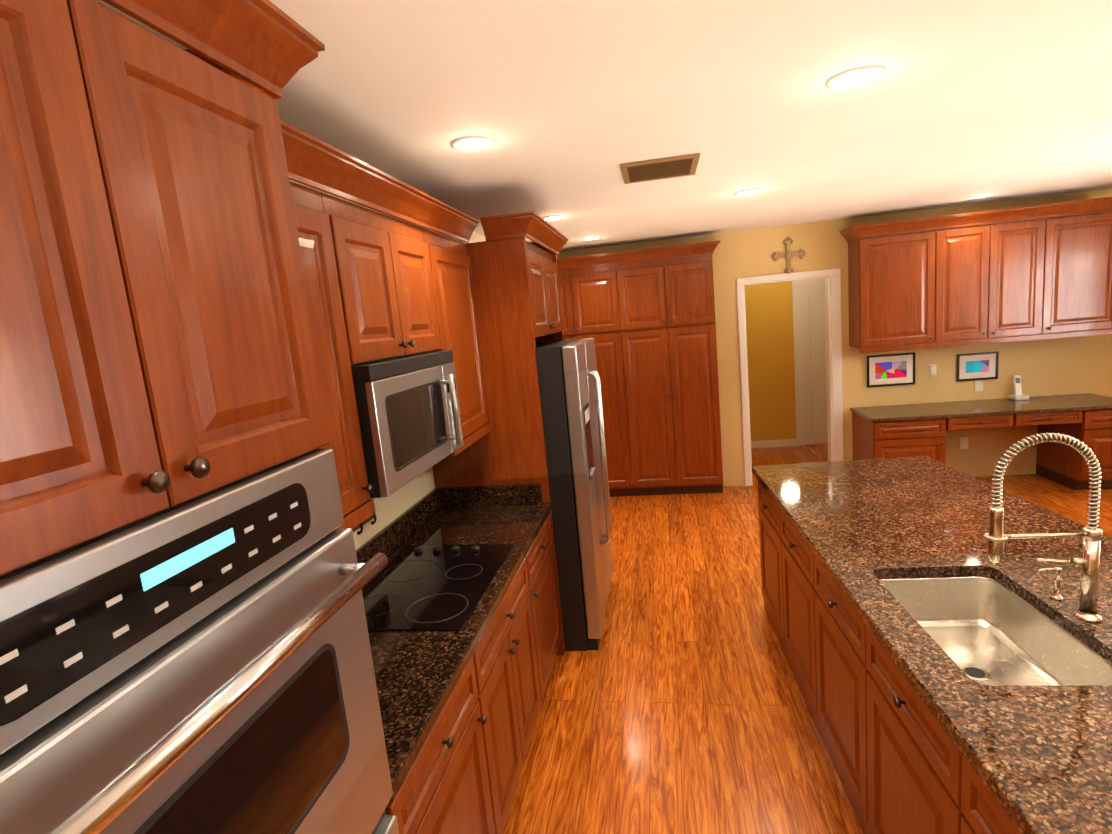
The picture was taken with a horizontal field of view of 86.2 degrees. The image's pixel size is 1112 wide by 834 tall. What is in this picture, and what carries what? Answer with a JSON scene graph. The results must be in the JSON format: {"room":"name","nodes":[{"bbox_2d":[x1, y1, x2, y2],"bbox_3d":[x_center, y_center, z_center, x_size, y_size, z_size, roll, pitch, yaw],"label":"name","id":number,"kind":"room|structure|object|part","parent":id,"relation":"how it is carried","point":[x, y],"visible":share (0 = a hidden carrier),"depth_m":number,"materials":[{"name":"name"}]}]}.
{"room":"kitchen","nodes":[
{"label":"kitchen","id":0,"kind":"room"},
{"bbox_2d":[289,179,485,549],"bbox_3d":[-0.999,0.376,1.951,0.120,2.580,9.440,-4,9,10],"label":"wall","id":1,"kind":"structure","parent":0,"point":[395,505],"depth_m":2.87,"materials":[{"name":"beige paint"}]},
{"bbox_2d":[281,128,372,528],"bbox_3d":[-0.857,-0.194,1.587,0.358,1.050,0.538,-4,9,10],"label":"upper cabinet","id":2,"kind":"object","parent":1,"relation":"attached to","point":[318,229],"depth_m":1.73,"materials":[{"name":"brown wood"}]},
{"bbox_3d":[-0.584,-0.788,2.135,0.074,0.105,1.898,-4,9,10],"label":"crown","id":3,"kind":"part","parent":2,"relation":"part of","materials":[{"name":"brown wood"}]},
{"bbox_2d":[352,498,376,534],"bbox_3d":[-0.818,0.407,2.419,0.058,0.153,0.420,-4,9,10],"label":"hooks","id":4,"kind":"object","parent":1,"relation":"attached to","point":[360,525],"visible":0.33,"depth_m":2.54,"materials":[{"name":"brown metal"}]},
{"bbox_2d":[328,148,447,363],"bbox_3d":[-0.766,-0.519,2.195,0.358,0.620,0.776,-4,9,10],"label":"upper cabinet","id":5,"kind":"object","parent":1,"relation":"attached to","point":[379,286],"depth_m":2.10,"materials":[{"name":"brown wood"}]},
{"bbox_2d":[351,350,463,497],"bbox_3d":[-0.664,-0.006,2.268,0.464,0.422,0.768,-4,9,10],"label":"microwave","id":6,"kind":"object","parent":5,"relation":"attached to","point":[408,409],"visible":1,"depth_m":2.06,"materials":[{"name":"grey metal"}]},
{"bbox_2d":[428,200,489,447],"bbox_3d":[-0.632,-0.425,2.889,0.358,1.050,0.576,-4,9,10],"label":"upper cabinet","id":7,"kind":"object","parent":1,"relation":"attached to","point":[453,264],"depth_m":2.86,"materials":[{"name":"brown wood"}]},
{"bbox_2d":[95,0,1111,251],"bbox_3d":[2.048,-1.334,2.719,6.200,0.260,12.700,-4,9,10],"label":"ceiling","id":8,"kind":"structure","parent":0,"point":[569,106],"depth_m":2.08,"materials":[{"name":"paint"}]},
{"bbox_2d":[450,135,496,150],"bbox_3d":[-0.316,-1.048,2.281,0.175,0.008,0.175,-10,10,-28],"label":"recessed light","id":9,"kind":"object","parent":8,"relation":"in","point":[474,142],"depth_m":2.27,"materials":[{"name":"white glass"}]},
{"bbox_2d":[542,215,564,220],"bbox_3d":[-0.024,-1.368,4.095,0.175,0.008,0.175,-10,10,-28],"label":"recessed light","id":10,"kind":"object","parent":8,"relation":"in","point":[555,217],"depth_m":4.08,"materials":[{"name":"white glass"}]},
{"bbox_2d":[582,237,601,240],"bbox_3d":[0.322,-1.601,5.339,0.175,0.008,0.175,-5,9,4],"label":"recessed light","id":11,"kind":"object","parent":8,"relation":"in","point":[589,238],"depth_m":5.32,"materials":[{"name":"white glass"}]},
{"bbox_2d":[620,153,699,183],"bbox_3d":[0.516,-1.235,2.970,0.370,0.012,0.400,-4,9,10],"label":"ceiling vent","id":12,"kind":"object","parent":8,"relation":"in","point":[660,168],"visible":1,"depth_m":2.93,"materials":[{"name":"beige metal"}]},
{"bbox_2d":[734,188,762,194],"bbox_3d":[1.231,-1.437,3.800,0.175,0.008,0.175,-10,10,-28],"label":"recessed light","id":13,"kind":"object","parent":8,"relation":"in","point":[754,190],"depth_m":3.79,"materials":[{"name":"white glass"}]},
{"bbox_2d":[825,65,884,88],"bbox_3d":[0.986,-1.118,1.962,0.175,0.008,0.175,-10,10,-28],"label":"recessed light","id":14,"kind":"object","parent":8,"relation":"in","point":[854,77],"depth_m":1.95,"materials":[{"name":"white glass"}]},
{"bbox_2d":[968,193,993,198],"bbox_3d":[3.536,-1.838,4.949,0.175,0.008,0.175,-5,9,4],"label":"recessed light","id":15,"kind":"object","parent":8,"relation":"in","point":[989,194],"depth_m":4.94,"materials":[{"name":"white glass"}]},
{"bbox_2d":[745,281,827,444],"bbox_3d":[2.829,-0.825,7.630,2.540,2.440,0.120,-4,9,10],"label":"wall","id":16,"kind":"structure","parent":0,"point":[770,338],"depth_m":7.59,"materials":[{"name":"yellow paint"}]},
{"bbox_2d":[751,278,827,447],"bbox_3d":[2.812,-0.655,7.591,2.260,2.120,0.020,-4,9,10],"label":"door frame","id":17,"kind":"structure","parent":16,"relation":"attached to","point":[809,329],"depth_m":7.52,"materials":[{"name":"white paint"}]},
{"bbox_2d":[503,444,1111,833],"bbox_3d":[2.289,1.242,3.135,6.200,0.100,12.700,-4,9,10],"label":"floor","id":18,"kind":"structure","parent":0,"point":[675,703],"depth_m":2.90,"materials":[{"name":"brown wood"}]},
{"bbox_2d":[0,0,398,833],"bbox_3d":[-0.731,0.595,0.913,0.749,2.430,0.948,-4,9,10],"label":"tall cabinet","id":19,"kind":"object","parent":18,"relation":"on","point":[184,634],"visible":1,"depth_m":0.78,"materials":[{"name":"brown wood"}]},
{"bbox_2d":[0,448,398,833],"bbox_3d":[-0.562,0.824,0.925,0.451,1.405,0.760,-4,9,10],"label":"double wall oven","id":20,"kind":"object","parent":19,"relation":"in","point":[200,662],"depth_m":0.79,"materials":[{"name":"grey metal"}]},
{"bbox_2d":[385,645,500,833],"bbox_3d":[-0.593,1.243,1.736,0.642,0.870,0.617,-4,9,10],"label":"base cabinet","id":21,"kind":"object","parent":18,"relation":"on","point":[463,775],"depth_m":1.72,"materials":[{"name":"brown wood"}]},
{"bbox_2d":[356,483,550,800],"bbox_3d":[-0.519,0.622,2.324,0.653,0.150,1.996,-4,9,10],"label":"countertop","id":22,"kind":"structure","parent":21,"relation":"on","point":[418,674],"depth_m":2.09,"materials":[{"name":"black stone"}]},
{"bbox_2d":[362,544,514,630],"bbox_3d":[-0.498,0.640,2.344,0.510,0.025,0.740,-4,9,10],"label":"glass cooktop","id":23,"kind":"object","parent":22,"relation":"in","point":[428,588],"visible":0.96,"depth_m":2.29,"materials":[{"name":"black glass"}]},
{"bbox_2d":[433,211,567,654],"bbox_3d":[-0.257,0.100,3.738,0.724,2.420,1.158,-4,9,10],"label":"tall cabinet","id":24,"kind":"object","parent":18,"relation":"on","point":[517,291],"visible":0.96,"depth_m":3.18,"materials":[{"name":"brown wood"}]},
{"bbox_2d":[478,551,544,833],"bbox_3d":[-0.476,1.122,2.414,0.642,0.870,0.780,-4,9,10],"label":"base cabinet","id":25,"kind":"object","parent":18,"relation":"on","point":[510,647],"depth_m":2.32,"materials":[{"name":"brown wood"}]},
{"bbox_2d":[529,513,561,689],"bbox_3d":[-0.361,1.004,3.083,0.642,0.870,0.599,-4,9,10],"label":"base cabinet","id":26,"kind":"object","parent":18,"relation":"on","point":[541,554],"depth_m":3.02,"materials":[{"name":"brown wood"}]},
{"bbox_2d":[535,338,612,650],"bbox_3d":[-0.113,0.425,3.771,0.898,1.745,0.920,-4,9,10],"label":"refrigerator","id":27,"kind":"object","parent":18,"relation":"on","point":[571,404],"visible":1,"depth_m":3.32,"materials":[{"name":"grey metal"}]},
{"bbox_2d":[557,252,632,496],"bbox_3d":[0.260,-0.370,6.184,0.913,2.476,0.298,-4,9,10],"label":"tall cabinet","id":28,"kind":"object","parent":18,"relation":"on","point":[590,296],"depth_m":5.93,"materials":[{"name":"brown wood"}]},
{"bbox_2d":[617,241,722,495],"bbox_3d":[1.156,-0.427,6.019,0.913,2.476,0.298,-4,9,10],"label":"tall cabinet","id":29,"kind":"object","parent":18,"relation":"on","point":[645,323],"depth_m":5.86,"materials":[{"name":"brown wood"}]},
{"bbox_2d":[755,476,963,833],"bbox_3d":[1.953,0.996,1.793,2.075,0.870,3.498,-4,9,10],"label":"kitchen island","id":30,"kind":"object","parent":18,"relation":"on","point":[888,788],"depth_m":2.16,"materials":[{"name":"brown wood"}]},
{"bbox_2d":[752,456,1111,833],"bbox_3d":[1.928,0.547,1.719,2.110,0.040,3.570,-4,9,10],"label":"island countertop","id":31,"kind":"structure","parent":30,"relation":"on","point":[1006,756],"depth_m":1.78,"materials":[{"name":"brown stone"}]},
{"bbox_2d":[884,572,1111,683],"bbox_3d":[1.276,0.704,1.772,0.447,0.190,0.716,-4,9,10],"label":"sink","id":32,"kind":"object","parent":31,"relation":"in","point":[987,627],"depth_m":1.95,"materials":[{"name":"silver metal"}]},
{"bbox_2d":[984,433,1102,622],"bbox_3d":[1.371,0.310,1.670,0.299,0.543,0.062,-4,9,10],"label":"pull-down faucet","id":33,"kind":"object","parent":31,"relation":"on","point":[1091,535],"visible":1,"depth_m":1.66,"materials":[{"name":"silver metal"}]},
{"bbox_2d":[1036,567,1062,600],"bbox_3d":[1.495,0.503,1.801,0.072,0.100,0.031,-4,9,10],"label":"soap dispenser","id":34,"kind":"object","parent":31,"relation":"on","point":[1057,581],"visible":1,"depth_m":1.79,"materials":[{"name":"silver metal"}]},
{"bbox_2d":[850,393,1111,489],"bbox_3d":[3.936,0.272,5.479,2.088,0.760,0.657,-4,9,10],"label":"built-in desk","id":35,"kind":"object","parent":18,"relation":"on","point":[896,431],"visible":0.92,"depth_m":5.27,"materials":[{"name":"brown wood"}]},
{"bbox_2d":[850,393,1111,422],"bbox_3d":[3.904,-0.087,5.426,2.088,0.030,0.647,-4,9,10],"label":"countertop","id":36,"kind":"structure","parent":35,"relation":"on","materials":[{"name":"beige stone"}]},
{"bbox_2d":[1008,375,1029,399],"bbox_3d":[4.327,-0.276,5.555,0.120,0.222,0.122,-4,9,10],"label":"cordless phone","id":37,"kind":"object","parent":35,"relation":"on","point":[1017,395],"visible":0.98,"depth_m":5.56,"materials":[{"name":"white plastic"}]},
{"bbox_2d":[557,188,1111,485],"bbox_3d":[2.784,-0.617,5.923,6.000,2.580,0.120,-4,9,10],"label":"wall","id":38,"kind":"structure","parent":0,"point":[1065,366],"depth_m":5.77,"materials":[{"name":"beige paint"}]},
{"bbox_2d":[772,238,805,273],"bbox_3d":[2.257,-1.561,5.771,0.316,0.346,0.032,-4,9,10],"label":"decor","id":39,"kind":"object","parent":38,"relation":"attached to","point":[788,255],"visible":1,"depth_m":5.76,"materials":[{"name":"grey metal"}]},
{"bbox_2d":[736,268,843,485],"bbox_3d":[2.370,-0.368,6.039,0.965,2.130,0.156,-4,9,10],"label":"door frame","id":40,"kind":"structure","parent":38,"relation":"attached to","point":[832,277],"depth_m":5.91,"materials":[{"name":"white paint"}]},
{"bbox_2d":[867,352,914,386],"bbox_3d":[3.264,-0.458,5.795,0.430,0.310,0.020,-4,9,10],"label":"picture frame","id":41,"kind":"object","parent":38,"relation":"attached to","point":[891,369],"visible":0.97,"depth_m":5.79,"materials":[{"name":"black"}]},
{"bbox_2d":[928,364,936,375],"bbox_3d":[3.630,-0.449,5.725,0.072,0.116,0.036,-4,9,10],"label":"electrical outlet plate","id":42,"kind":"object","parent":38,"relation":"attached to","point":[932,369],"visible":0.98,"depth_m":5.72,"materials":[{"name":"white plastic"}]},
{"bbox_2d":[960,437,967,448],"bbox_3d":[3.985,0.258,5.804,0.072,0.116,0.008,-4,9,10],"label":"electrical outlet plate","id":43,"kind":"object","parent":38,"relation":"attached to","point":[963,443],"visible":1,"depth_m":5.80,"materials":[{"name":"white plastic"}]},
{"bbox_2d":[839,197,1111,353],"bbox_3d":[3.783,-1.238,5.375,2.162,1.148,0.391,-4,9,10],"label":"upper cabinet","id":44,"kind":"object","parent":38,"relation":"attached to","point":[1001,278],"visible":1,"depth_m":5.25,"materials":[{"name":"brown wood"}]},
{"bbox_2d":[956,351,998,380],"bbox_3d":[4.013,-0.481,5.662,0.350,0.260,0.020,-4,9,10],"label":"picture frame","id":45,"kind":"object","parent":38,"relation":"attached to","point":[978,366],"visible":0.97,"depth_m":5.66,"materials":[{"name":"black"}]},
{"bbox_2d":[975,380,982,390],"bbox_3d":[4.051,-0.305,5.693,0.072,0.116,0.008,-4,9,10],"label":"electrical outlet plate","id":46,"kind":"object","parent":38,"relation":"attached to","point":[978,385],"visible":0.9,"depth_m":5.69,"materials":[{"name":"white plastic"}]}
]}

